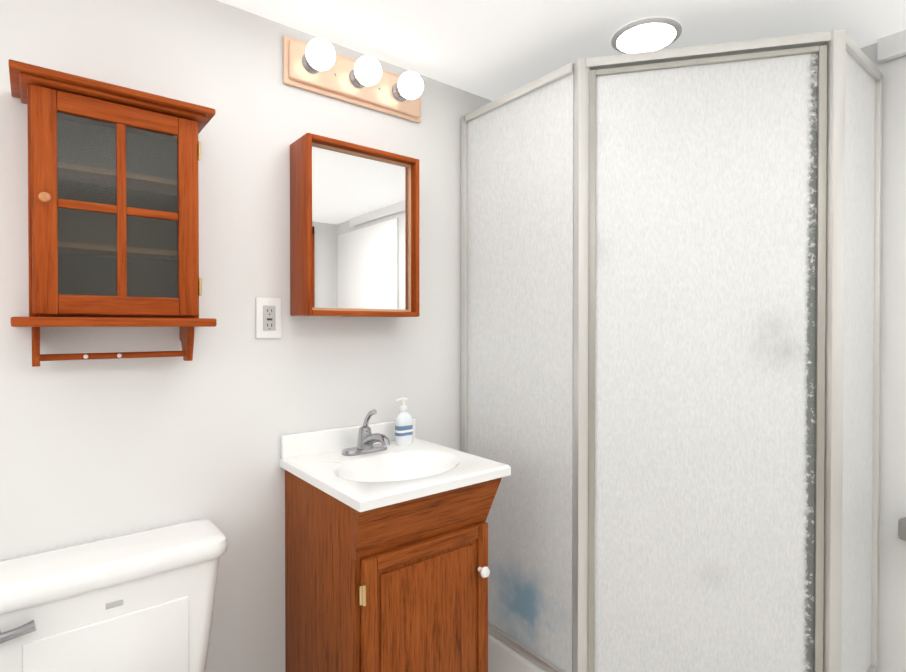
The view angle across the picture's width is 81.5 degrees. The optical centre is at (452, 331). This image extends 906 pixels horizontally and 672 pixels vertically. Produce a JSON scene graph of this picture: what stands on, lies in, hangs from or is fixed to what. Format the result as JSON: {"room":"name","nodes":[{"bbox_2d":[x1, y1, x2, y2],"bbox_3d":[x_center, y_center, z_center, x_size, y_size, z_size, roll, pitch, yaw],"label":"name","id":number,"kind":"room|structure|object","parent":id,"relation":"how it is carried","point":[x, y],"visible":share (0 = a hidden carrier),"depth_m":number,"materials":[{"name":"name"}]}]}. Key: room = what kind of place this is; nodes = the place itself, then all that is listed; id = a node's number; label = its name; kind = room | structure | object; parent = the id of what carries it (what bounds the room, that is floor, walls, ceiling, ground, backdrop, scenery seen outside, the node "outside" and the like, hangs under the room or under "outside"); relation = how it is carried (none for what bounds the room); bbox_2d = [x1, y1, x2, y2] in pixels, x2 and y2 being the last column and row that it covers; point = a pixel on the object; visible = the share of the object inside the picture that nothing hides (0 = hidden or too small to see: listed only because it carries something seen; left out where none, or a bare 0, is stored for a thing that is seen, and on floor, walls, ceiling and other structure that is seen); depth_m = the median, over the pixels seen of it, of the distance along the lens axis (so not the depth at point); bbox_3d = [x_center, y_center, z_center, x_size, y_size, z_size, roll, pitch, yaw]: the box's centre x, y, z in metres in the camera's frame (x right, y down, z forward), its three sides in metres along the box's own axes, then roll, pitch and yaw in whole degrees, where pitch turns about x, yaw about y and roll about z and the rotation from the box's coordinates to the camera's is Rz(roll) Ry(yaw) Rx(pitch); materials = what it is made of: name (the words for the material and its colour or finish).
{"room":"bathroom","nodes":[
{"label":"bathroom","id":0,"kind":"room"},
{"bbox_2d":[0,0,491,671],"bbox_3d":[-0.401,0.146,1.703,2.850,2.105,0.100,0,1,-39],"label":"wall","id":1,"kind":"structure","parent":0,"point":[92,450],"depth_m":1.45,"materials":[{"name":"paint"}]},
{"bbox_2d":[8,59,216,366],"bbox_3d":[-0.775,-0.230,1.217,0.381,0.610,0.183,0,1,-39],"label":"wall cabinet","id":2,"kind":"object","parent":1,"relation":"attached to","point":[113,215],"visible":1,"depth_m":1.18,"materials":[{"name":"brown wood"}]},
{"bbox_2d":[256,297,280,338],"bbox_3d":[-0.533,-0.039,1.523,0.074,0.118,0.010,0,1,-39],"label":"outlet plate","id":3,"kind":"object","parent":1,"relation":"attached to","point":[268,317],"visible":1,"depth_m":1.52,"materials":[{"name":"white plastic"}]},
{"bbox_2d":[283,35,423,122],"bbox_3d":[-0.268,-0.801,1.649,0.491,0.140,0.132,0,1,-39],"label":"vanity light bar","id":4,"kind":"object","parent":1,"relation":"attached to","point":[319,66],"visible":1,"depth_m":1.63,"materials":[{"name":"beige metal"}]},
{"bbox_2d":[290,133,419,316],"bbox_3d":[-0.297,-0.301,1.632,0.381,0.509,0.130,0,1,-39],"label":"mirrored medicine cabinet","id":5,"kind":"object","parent":1,"relation":"attached to","point":[354,230],"visible":1,"depth_m":1.58,"materials":[{"name":"brown wood"}]},
{"bbox_2d":[218,0,905,100],"bbox_3d":[0.535,-0.945,0.520,2.850,0.100,3.100,0,1,-39],"label":"ceiling","id":6,"kind":"structure","parent":0,"point":[492,50],"depth_m":1.55,"materials":[{"name":"paint"}]},
{"bbox_2d":[611,17,681,53],"bbox_3d":[0.590,-0.897,1.609,0.204,0.017,0.204,0,1,-39],"label":"recessed light","id":7,"kind":"object","parent":6,"relation":"in","point":[657,33],"visible":0.92,"depth_m":1.58,"materials":[{"name":"white"}]},
{"bbox_2d":[860,43,905,671],"bbox_3d":[1.640,0.149,1.350,0.100,2.105,3.000,0,1,-39],"label":"wall","id":8,"kind":"structure","parent":0,"point":[892,605],"depth_m":1.62,"materials":[{"name":"paint"}]},
{"bbox_2d":[877,30,905,62],"bbox_3d":[1.798,-0.865,1.036,0.028,0.069,1.528,0,1,-39],"label":"trim","id":9,"kind":"structure","parent":8,"relation":"attached to","point":[891,46],"depth_m":1.60,"materials":[{"name":"white"}]},
{"bbox_2d":[898,517,905,540],"bbox_3d":[1.523,0.590,1.364,0.066,0.064,0.574,0,1,-39],"label":"towel rail","id":10,"kind":"object","parent":8,"relation":"attached to","point":[901,528],"visible":1,"depth_m":1.56,"materials":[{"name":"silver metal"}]},
{"bbox_3d":[0.535,1.260,0.542,2.850,0.100,3.100,0,1,-39],"label":"floor","id":11,"kind":"structure","parent":0,"visible":0},
{"bbox_2d":[0,519,226,671],"bbox_3d":[-0.612,0.855,0.981,0.482,0.710,0.768,0,1,-39],"label":"toilet","id":12,"kind":"object","parent":11,"relation":"on","point":[142,601],"visible":1,"depth_m":1.15,"materials":[{"name":"white ceramic"}]},
{"bbox_2d":[280,418,510,671],"bbox_3d":[-0.174,0.753,1.512,0.472,0.894,0.487,0,1,-39],"label":"vanity cabinet","id":13,"kind":"object","parent":11,"relation":"on","point":[386,562],"visible":1,"depth_m":1.36,"materials":[{"name":"brown wood"}]},
{"bbox_2d":[342,409,389,455],"bbox_3d":[-0.237,0.302,1.579,0.150,0.138,0.164,0,1,-39],"label":"chrome faucet","id":14,"kind":"object","parent":13,"relation":"on","point":[367,438],"visible":1,"depth_m":1.60,"materials":[{"name":"grey metal"}]},
{"bbox_2d":[395,397,412,444],"bbox_3d":[-0.164,0.293,1.727,0.065,0.152,0.036,0,1,-39],"label":"soap dispenser","id":15,"kind":"object","parent":13,"relation":"on","point":[403,428],"visible":0.98,"depth_m":1.72,"materials":[{"name":"white plastic"}]},
{"bbox_2d":[461,29,882,671],"bbox_3d":[0.681,0.197,1.802,0.832,2.000,1.092,0,1,-39],"label":"shower enclosure","id":16,"kind":"object","parent":11,"relation":"on","point":[671,263],"visible":0.9,"depth_m":1.51,"materials":[{"name":"white glass"}]}
]}

